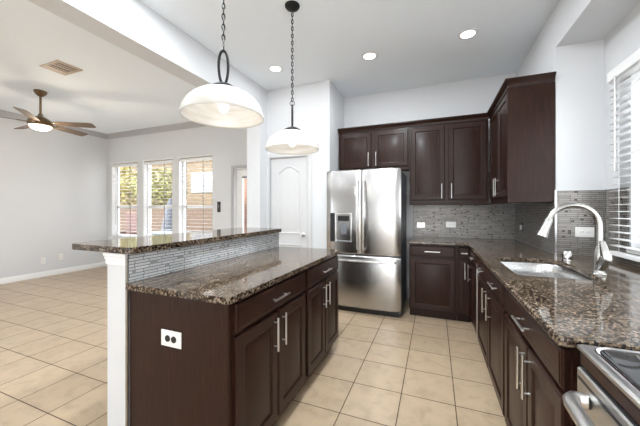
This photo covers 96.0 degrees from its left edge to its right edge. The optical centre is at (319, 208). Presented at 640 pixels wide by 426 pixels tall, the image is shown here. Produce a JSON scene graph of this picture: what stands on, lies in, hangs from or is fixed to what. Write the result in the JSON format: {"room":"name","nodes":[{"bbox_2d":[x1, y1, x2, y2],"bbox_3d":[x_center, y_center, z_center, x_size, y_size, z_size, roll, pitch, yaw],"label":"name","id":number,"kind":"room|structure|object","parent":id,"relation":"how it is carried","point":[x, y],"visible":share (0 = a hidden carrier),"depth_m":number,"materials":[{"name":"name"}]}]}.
{"room":"kitchen","nodes":[
{"label":"kitchen","id":0,"kind":"room"},
{"bbox_2d":[0,116,107,277],"bbox_3d":[-6.388,-0.200,3.029,0.150,3.000,8.110,0,0,22],"label":"wall","id":1,"kind":"structure","parent":0,"point":[54,183],"depth_m":5.61,"materials":[{"name":"white paint"}]},
{"bbox_2d":[41,257,45,263],"bbox_3d":[-5.310,0.990,5.522,0.010,0.120,0.075,0,0,22],"label":"wall outlet","id":2,"kind":"object","parent":1,"relation":"attached to","point":[43,260],"visible":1,"depth_m":5.53,"materials":[{"name":"white plastic"}]},
{"bbox_2d":[0,262,106,283],"bbox_3d":[-6.338,1.250,2.929,0.016,0.100,7.960,0,0,22],"label":"baseboard","id":3,"kind":"structure","parent":1,"relation":"attached to","point":[101,264],"depth_m":5.61,"materials":[{"name":"white paint"}]},
{"bbox_2d":[0,110,108,138],"bbox_3d":[-6.306,-1.651,2.916,0.085,0.098,7.960,0,0,22],"label":"trim","id":4,"kind":"structure","parent":1,"relation":"attached to","point":[3,113],"depth_m":5.83,"materials":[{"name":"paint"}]},
{"bbox_2d":[58,254,62,259],"bbox_3d":[-5.207,0.960,5.783,0.010,0.120,0.075,0,0,22],"label":"wall outlet","id":5,"kind":"object","parent":1,"relation":"attached to","point":[60,256],"visible":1,"depth_m":5.78,"materials":[{"name":"white plastic"}]},
{"bbox_2d":[0,0,196,133],"bbox_3d":[-4.316,-1.775,2.205,4.610,0.150,8.110,0,0,22],"label":"ceiling","id":6,"kind":"structure","parent":0,"point":[116,90],"depth_m":3.75,"materials":[{"name":"white paint"}]},
{"bbox_2d":[2,89,95,135],"bbox_3d":[-4.064,-1.416,4.179,1.303,0.566,1.339,0,0,22],"label":"ceiling fan","id":7,"kind":"object","parent":6,"relation":"hanging from","point":[40,123],"visible":1,"depth_m":4.14,"materials":[{"name":"brown wood"}]},
{"bbox_2d":[39,60,82,75],"bbox_3d":[-3.110,-1.694,3.464,0.360,0.012,0.260,0,0,22],"label":"ceiling vent","id":8,"kind":"object","parent":6,"relation":"in","point":[57,66],"visible":1,"depth_m":3.45,"materials":[{"name":"beige metal"}]},
{"bbox_2d":[28,0,259,105],"bbox_3d":[-2.262,-1.620,0.835,0.220,0.460,7.080,0,0,22],"label":"ceiling beam","id":9,"kind":"structure","parent":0,"point":[132,26],"depth_m":2.53,"materials":[{"name":"white paint"}]},
{"bbox_2d":[103,232,278,425],"bbox_3d":[-0.803,0.768,2.267,0.194,1.064,1.580,0,0,22],"label":"wall","id":10,"kind":"structure","parent":0,"point":[122,269],"depth_m":1.56,"materials":[{"name":"white paint"}]},
{"bbox_2d":[72,227,281,253],"bbox_3d":[-0.920,0.217,2.322,0.515,0.034,1.605,0,0,22],"label":"countertop","id":11,"kind":"structure","parent":10,"relation":"on","point":[134,245],"depth_m":1.84,"materials":[{"name":"brown stone"}]},
{"bbox_2d":[129,232,278,281],"bbox_3d":[-0.717,0.318,2.238,0.008,0.164,1.570,0,0,22],"label":"tile backsplash","id":12,"kind":"structure","parent":10,"relation":"attached to","point":[143,265],"depth_m":1.91,"materials":[{"name":"grey tile"}]},
{"bbox_2d":[0,266,506,425],"bbox_3d":[-2.502,1.340,1.409,8.570,0.080,8.270,0,0,22],"label":"floor","id":13,"kind":"structure","parent":0,"point":[405,370],"depth_m":2.35,"materials":[{"name":"beige tile"}]},
{"bbox_2d":[130,270,304,425],"bbox_3d":[-0.529,0.858,1.757,0.688,0.884,0.804,0,0,22],"label":"base cabinet","id":14,"kind":"object","parent":13,"relation":"on","point":[241,362],"visible":0.93,"depth_m":1.43,"materials":[{"name":"brown wood"}]},
{"bbox_2d":[161,329,180,348],"bbox_3d":[-0.723,0.630,1.396,0.130,0.078,0.009,0,0,22],"label":"wall outlet","id":15,"kind":"object","parent":14,"relation":"attached to","point":[169,338],"visible":1,"depth_m":1.39,"materials":[{"name":"white plastic"}]},
{"bbox_2d":[298,255,337,390],"bbox_3d":[-0.244,0.858,2.475,0.688,0.884,0.733,0,0,22],"label":"base cabinet","id":16,"kind":"object","parent":13,"relation":"on","point":[321,279],"visible":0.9,"depth_m":2.27,"materials":[{"name":"brown wood"}]},
{"bbox_2d":[126,246,339,304],"bbox_3d":[-0.406,0.399,2.101,0.664,0.030,1.595,0,0,22],"label":"countertop","id":17,"kind":"structure","parent":16,"relation":"on","point":[228,281],"depth_m":1.64,"materials":[{"name":"brown stone"}]},
{"bbox_2d":[327,168,405,317],"bbox_3d":[0.643,0.405,3.880,0.935,1.790,0.873,0,0,22],"label":"refrigerator","id":18,"kind":"object","parent":13,"relation":"on","point":[366,208],"visible":0.91,"depth_m":3.52,"materials":[{"name":"grey metal"}]},
{"bbox_2d":[409,244,456,320],"bbox_3d":[1.443,0.858,3.691,0.523,0.884,0.753,0,0,22],"label":"base cabinet","id":19,"kind":"object","parent":13,"relation":"on","point":[432,268],"visible":0.94,"depth_m":3.38,"materials":[{"name":"brown wood"}]},
{"bbox_2d":[457,246,470,321],"bbox_3d":[1.753,0.858,3.568,0.138,0.884,0.753,0,0,22],"label":"base cabinet","id":20,"kind":"object","parent":13,"relation":"on","point":[463,252],"visible":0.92,"depth_m":3.26,"materials":[{"name":"brown wood"}]},
{"bbox_2d":[468,249,477,331],"bbox_3d":[1.828,0.858,2.835,0.638,0.884,0.608,0,0,22],"label":"base cabinet","id":21,"kind":"object","parent":13,"relation":"on","point":[473,257],"visible":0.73,"depth_m":2.94,"materials":[{"name":"brown wood"}]},
{"bbox_2d":[476,257,507,416],"bbox_3d":[1.511,0.858,2.039,0.638,0.884,1.095,0,0,22],"label":"base cabinet","id":22,"kind":"object","parent":13,"relation":"on","point":[490,292],"visible":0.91,"depth_m":1.97,"materials":[{"name":"brown wood"}]},
{"bbox_2d":[408,236,639,351],"bbox_3d":[1.189,0.399,1.653,1.573,0.030,4.750,0,0,22],"label":"countertop","id":23,"kind":"structure","parent":22,"relation":"on","point":[604,311],"depth_m":1.32,"materials":[{"name":"brown stone"}]},
{"bbox_2d":[500,261,593,280],"bbox_3d":[1.474,0.514,1.926,0.459,0.196,0.736,0,0,22],"label":"sink","id":24,"kind":"object","parent":23,"relation":"in","point":[520,268],"visible":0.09,"depth_m":2.20,"materials":[{"name":"grey metal"}]},
{"bbox_2d":[561,251,572,260],"bbox_3d":[1.845,0.348,2.151,0.066,0.072,0.066,0,0,22],"label":"air gap cap","id":25,"kind":"object","parent":23,"relation":"on","point":[566,255],"visible":1,"depth_m":2.13,"materials":[{"name":"silver metal"}]},
{"bbox_2d":[535,203,612,275],"bbox_3d":[1.498,0.172,1.714,0.346,0.423,0.106,0,0,22],"label":"kitchen faucet","id":26,"kind":"object","parent":23,"relation":"on","point":[602,257],"visible":1,"depth_m":1.68,"materials":[{"name":"silver metal"}]},
{"bbox_2d":[505,287,579,425],"bbox_3d":[1.156,0.858,1.145,0.638,0.884,0.820,0,0,22],"label":"base cabinet","id":27,"kind":"object","parent":13,"relation":"on","point":[538,371],"visible":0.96,"depth_m":1.16,"materials":[{"name":"brown wood"}]},
{"bbox_2d":[562,344,639,425],"bbox_3d":[0.846,0.839,0.368,0.694,0.923,0.760,0,0,22],"label":"range","id":28,"kind":"object","parent":13,"relation":"on","point":[607,393],"visible":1,"depth_m":0.70,"materials":[{"name":"grey metal"}]},
{"bbox_2d":[577,344,639,408],"bbox_3d":[0.880,0.388,0.355,0.621,0.013,0.760,0,0,22],"label":"cooktop","id":29,"kind":"object","parent":28,"relation":"in","point":[620,368],"depth_m":0.70,"materials":[{"name":"silver metal"}]},
{"bbox_2d":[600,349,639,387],"bbox_3d":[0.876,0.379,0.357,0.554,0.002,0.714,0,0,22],"label":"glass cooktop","id":30,"kind":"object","parent":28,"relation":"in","point":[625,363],"depth_m":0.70,"materials":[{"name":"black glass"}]},
{"bbox_2d":[247,86,266,227],"bbox_3d":[-0.762,-0.275,4.607,0.220,3.150,1.040,0,0,22],"label":"wall pillar","id":31,"kind":"structure","parent":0,"point":[257,135],"depth_m":4.14,"materials":[{"name":"white paint"}]},
{"bbox_2d":[267,80,331,248],"bbox_3d":[-0.308,-0.225,4.125,0.980,3.050,0.100,0,0,22],"label":"wall","id":32,"kind":"structure","parent":0,"point":[312,109],"depth_m":3.97,"materials":[{"name":"white paint"}]},
{"bbox_2d":[266,154,311,247],"bbox_3d":[-0.445,0.247,4.145,0.740,2.105,0.156,0,0,22],"label":"door","id":33,"kind":"structure","parent":32,"relation":"in","point":[288,177],"depth_m":4.13,"materials":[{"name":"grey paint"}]},
{"bbox_2d":[108,73,515,298],"bbox_3d":[-0.935,-0.225,5.145,8.420,3.050,0.169,0,0,22],"label":"wall","id":34,"kind":"structure","parent":0,"point":[471,96],"depth_m":4.30,"materials":[{"name":"white paint"}]},
{"bbox_2d":[109,161,136,238],"bbox_3d":[-4.358,-0.190,6.484,0.890,1.720,0.200,0,0,22],"label":"window","id":35,"kind":"structure","parent":34,"relation":"in","point":[114,170],"depth_m":6.64,"materials":[{"name":"white paint"}]},
{"bbox_2d":[113,163,136,237],"bbox_3d":[-4.363,-0.190,6.471,0.806,1.640,0.067,0,0,22],"label":"window blind","id":36,"kind":"object","parent":35,"relation":"attached to","point":[129,164],"visible":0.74,"depth_m":6.46,"materials":[{"name":"white plastic"}]},
{"bbox_2d":[107,121,205,138],"bbox_3d":[-2.779,-1.651,5.751,4.374,0.098,0.085,0,0,22],"label":"trim","id":37,"kind":"structure","parent":34,"relation":"attached to","point":[186,125],"depth_m":6.00,"materials":[{"name":"grey paint"}]},
{"bbox_2d":[142,158,172,235],"bbox_3d":[-3.396,-0.190,6.101,0.900,1.720,0.200,0,0,22],"label":"window","id":38,"kind":"structure","parent":34,"relation":"in","point":[147,206],"depth_m":6.26,"materials":[{"name":"white paint"}]},
{"bbox_2d":[144,160,171,235],"bbox_3d":[-3.401,-0.190,6.089,0.816,1.640,0.067,0,0,22],"label":"window blind","id":39,"kind":"object","parent":38,"relation":"attached to","point":[165,161],"visible":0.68,"depth_m":6.05,"materials":[{"name":"white plastic"}]},
{"bbox_2d":[178,154,212,232],"bbox_3d":[-2.439,-0.190,5.721,0.920,1.720,0.200,0,0,22],"label":"window","id":40,"kind":"structure","parent":34,"relation":"in","point":[182,205],"depth_m":5.88,"materials":[{"name":"white paint"}]},
{"bbox_2d":[180,157,211,231],"bbox_3d":[-2.444,-0.190,5.708,0.836,1.640,0.067,0,0,22],"label":"window blind","id":41,"kind":"object","parent":40,"relation":"attached to","point":[200,158],"visible":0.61,"depth_m":5.72,"materials":[{"name":"white plastic"}]},
{"bbox_2d":[217,202,220,211],"bbox_3d":[-1.914,-0.040,5.445,0.080,0.200,0.014,0,0,22],"label":"wall switch","id":42,"kind":"object","parent":34,"relation":"attached to","point":[218,203],"visible":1,"depth_m":5.44,"materials":[{"name":"black plastic"}]},
{"bbox_2d":[231,165,246,227],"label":"door","id":43,"kind":"structure","parent":34,"relation":"in","point":[238,172],"depth_m":5.32,"materials":[{"name":"white paint"}]},
{"bbox_2d":[339,127,409,170],"bbox_3d":[0.790,-0.814,4.172,0.983,0.572,0.379,0,0,22],"label":"upper cabinet","id":44,"kind":"object","parent":34,"relation":"attached to","point":[386,148],"visible":0.92,"depth_m":4.01,"materials":[{"name":"brown wood"}]},
{"bbox_2d":[417,222,424,227],"bbox_3d":[1.438,0.228,4.105,0.108,0.070,0.010,0,0,22],"label":"wall outlet","id":45,"kind":"object","parent":34,"relation":"attached to","point":[418,223],"visible":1,"depth_m":4.10,"materials":[{"name":"white plastic"}]},
{"bbox_2d":[409,119,488,204],"bbox_3d":[1.680,-0.577,3.818,0.923,1.047,0.379,0,0,22],"label":"upper cabinet","id":46,"kind":"object","parent":34,"relation":"attached to","point":[449,161],"visible":1,"depth_m":3.66,"materials":[{"name":"brown wood"}]},
{"bbox_2d":[338,71,556,133],"bbox_3d":[1.137,-1.133,3.334,2.270,0.066,1.024,0,0,22],"label":"crown molding","id":47,"kind":"structure","parent":46,"relation":"attached to","point":[550,76],"depth_m":3.55,"materials":[{"name":"brown wood"}]},
{"bbox_2d":[446,222,455,227],"bbox_3d":[1.801,0.215,3.961,0.125,0.078,0.010,0,0,22],"label":"wall outlet","id":48,"kind":"object","parent":34,"relation":"attached to","point":[448,224],"visible":1,"depth_m":3.96,"materials":[{"name":"white plastic"}]},
{"bbox_2d":[413,204,514,238],"bbox_3d":[1.921,0.158,3.923,1.250,0.453,0.008,0,0,22],"label":"tile backsplash","id":49,"kind":"structure","parent":34,"relation":"attached to","point":[495,220],"depth_m":3.89,"materials":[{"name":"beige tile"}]},
{"bbox_2d":[332,83,343,170],"bbox_3d":[0.229,-0.225,4.284,0.100,3.050,0.590,0,0,22],"label":"wall","id":50,"kind":"structure","parent":0,"point":[337,98],"depth_m":4.17,"materials":[{"name":"white paint"}]},
{"bbox_2d":[140,0,558,97],"bbox_3d":[-0.232,-1.800,0.582,3.740,0.100,8.110,0,0,22],"label":"ceiling","id":51,"kind":"structure","parent":0,"point":[416,43],"depth_m":2.92,"materials":[{"name":"white paint"}]},
{"bbox_2d":[179,0,263,128],"bbox_3d":[-0.560,-1.140,1.670,0.462,1.220,0.462,0,0,-18],"label":"pendant lamp","id":52,"kind":"object","parent":51,"relation":"hanging from","point":[220,104],"visible":1,"depth_m":1.67,"materials":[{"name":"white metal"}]},
{"bbox_2d":[268,65,282,71],"bbox_3d":[-0.553,-1.746,3.588,0.184,0.006,0.184,0,0,22],"label":"recessed light","id":53,"kind":"object","parent":51,"relation":"in","point":[274,68],"visible":1,"depth_m":3.58,"materials":[{"name":"white paint"}]},
{"bbox_2d":[265,0,318,154],"bbox_3d":[-0.238,-1.129,2.478,0.462,1.242,0.462,0,0,0],"label":"pendant lamp","id":54,"kind":"object","parent":51,"relation":"hanging from","point":[291,140],"visible":1,"depth_m":2.45,"materials":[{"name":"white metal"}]},
{"bbox_2d":[361,52,377,59],"bbox_3d":[0.567,-1.746,3.294,0.184,0.006,0.184,0,0,22],"label":"recessed light","id":55,"kind":"object","parent":51,"relation":"in","point":[368,55],"visible":1,"depth_m":3.28,"materials":[{"name":"white paint"}]},
{"bbox_2d":[458,28,477,39],"bbox_3d":[1.478,-1.746,2.878,0.184,0.006,0.184,0,0,22],"label":"recessed light","id":56,"kind":"object","parent":51,"relation":"in","point":[469,33],"visible":1,"depth_m":2.87,"materials":[{"name":"white paint"}]},
{"bbox_2d":[515,6,603,255],"bbox_3d":[2.481,-0.225,2.994,0.482,3.050,1.322,0,0,22],"label":"wall","id":57,"kind":"structure","parent":0,"point":[579,79],"depth_m":2.44,"materials":[{"name":"white paint"}]},
{"bbox_2d":[490,81,554,204],"bbox_3d":[2.028,-0.577,3.002,0.383,1.047,0.975,0,0,22],"label":"upper cabinet","id":58,"kind":"object","parent":57,"relation":"attached to","point":[522,126],"visible":1,"depth_m":2.56,"materials":[{"name":"brown wood"}]},
{"bbox_2d":[515,202,553,252],"bbox_3d":[2.266,0.158,3.087,0.008,0.453,1.308,0,0,22],"label":"backsplash","id":59,"kind":"structure","parent":57,"relation":"attached to","point":[532,215],"depth_m":3.01,"materials":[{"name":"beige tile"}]},
{"bbox_2d":[557,190,602,255],"bbox_3d":[2.169,0.115,2.415,0.314,0.539,0.008,0,0,22],"label":"backsplash","id":60,"kind":"structure","parent":57,"relation":"attached to","point":[568,219],"depth_m":2.42,"materials":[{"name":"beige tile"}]},
{"bbox_2d":[575,227,593,236],"bbox_3d":[2.200,0.192,2.392,0.125,0.082,0.010,0,0,22],"label":"wall outlet","id":61,"kind":"object","parent":57,"relation":"attached to","point":[579,231],"visible":1,"depth_m":2.39,"materials":[{"name":"white plastic"}]},
{"bbox_2d":[603,4,639,265],"bbox_3d":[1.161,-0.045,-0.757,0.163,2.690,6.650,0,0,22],"label":"window","id":62,"kind":"structure","parent":57,"relation":"in","point":[623,41],"depth_m":2.14,"materials":[{"name":"white paint"}]},
{"bbox_2d":[603,187,639,265],"bbox_3d":[1.665,0.115,0.710,0.008,0.539,3.550,0,0,22],"label":"backsplash","id":63,"kind":"structure","parent":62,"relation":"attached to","point":[612,198],"depth_m":2.17,"materials":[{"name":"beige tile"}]},
{"bbox_2d":[607,48,639,261],"bbox_3d":[1.732,-0.343,0.977,0.078,1.375,2.595,0,0,22],"label":"window blind","id":64,"kind":"object","parent":62,"relation":"attached to","point":[631,64],"visible":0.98,"depth_m":2.01,"materials":[{"name":"white plastic"}]},
{"bbox_2d":[626,249,639,254],"bbox_3d":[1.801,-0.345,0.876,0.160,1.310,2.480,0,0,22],"label":"window sill","id":65,"kind":"structure","parent":62,"relation":"attached to","point":[627,250],"depth_m":1.98,"materials":[{"name":"white paint"}]},
{"bbox_2d":[556,0,639,46],"bbox_3d":[1.018,-1.570,-0.701,0.470,0.360,6.650,0,0,22],"label":"ceiling","id":66,"kind":"structure","parent":0,"point":[577,21],"depth_m":2.17,"materials":[{"name":"white paint"}]},
{"label":"outside","id":67,"kind":"structure","parent":0,"visible":0},
{"bbox_3d":[-1.056,1.385,18.999,44.000,0.070,25.470,0,0,22],"label":"ground","id":68,"kind":"structure","parent":67,"visible":0},
{"bbox_2d":[120,167,136,204],"bbox_3d":[-11.480,-0.624,15.978,3.454,3.956,3.486,0,0,22],"label":"tree","id":69,"kind":"object","parent":68,"relation":"on","point":[124,180],"visible":0.17,"depth_m":15.92,"materials":[{"name":"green plant"}]},
{"bbox_2d":[120,212,136,234],"bbox_3d":[-5.912,0.725,8.818,0.720,1.250,0.620,0,0,10],"label":"patio chair","id":70,"kind":"object","parent":68,"relation":"on","point":[133,214],"visible":0.2,"depth_m":9.06,"materials":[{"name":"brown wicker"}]},
{"bbox_2d":[127,167,188,205],"bbox_3d":[-8.154,-0.411,14.667,2.773,3.532,2.728,0,0,22],"label":"tree","id":71,"kind":"object","parent":68,"relation":"on","point":[156,192],"visible":0.38,"depth_m":14.19,"materials":[{"name":"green plant"}]},
{"bbox_2d":[120,160,211,205],"bbox_3d":[-5.657,-1.950,18.929,18.500,6.600,6.000,0,0,22],"label":"brick house","id":72,"kind":"structure","parent":68,"relation":"on","point":[195,195],"depth_m":16.84,"materials":[{"name":"grey"}]},
{"bbox_2d":[120,208,211,234],"bbox_3d":[-5.669,0.595,11.971,14.619,1.510,0.060,0,0,22],"label":"fence","id":73,"kind":"object","parent":68,"relation":"on","point":[203,214],"visible":0.05,"depth_m":11.81,"materials":[{"name":"brown wood"}]},
{"bbox_2d":[161,198,171,230],"bbox_3d":[-4.410,0.510,8.533,0.600,1.680,0.585,0,0,22],"label":"patio umbrella","id":74,"kind":"object","parent":68,"relation":"on","point":[168,211],"visible":0.13,"depth_m":8.35,"materials":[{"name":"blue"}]},
{"bbox_2d":[151,231,188,234],"bbox_3d":[-4.036,0.980,7.577,1.100,0.740,0.800,0,0,22],"label":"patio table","id":75,"kind":"object","parent":68,"relation":"on","point":[166,232],"visible":0.1,"depth_m":7.22,"materials":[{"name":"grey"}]},
{"bbox_2d":[244,179,246,226],"bbox_3d":[-2.017,-0.100,7.581,1.050,2.900,0.700,0,0,22],"label":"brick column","id":76,"kind":"structure","parent":68,"relation":"on","point":[245,180],"depth_m":7.20,"materials":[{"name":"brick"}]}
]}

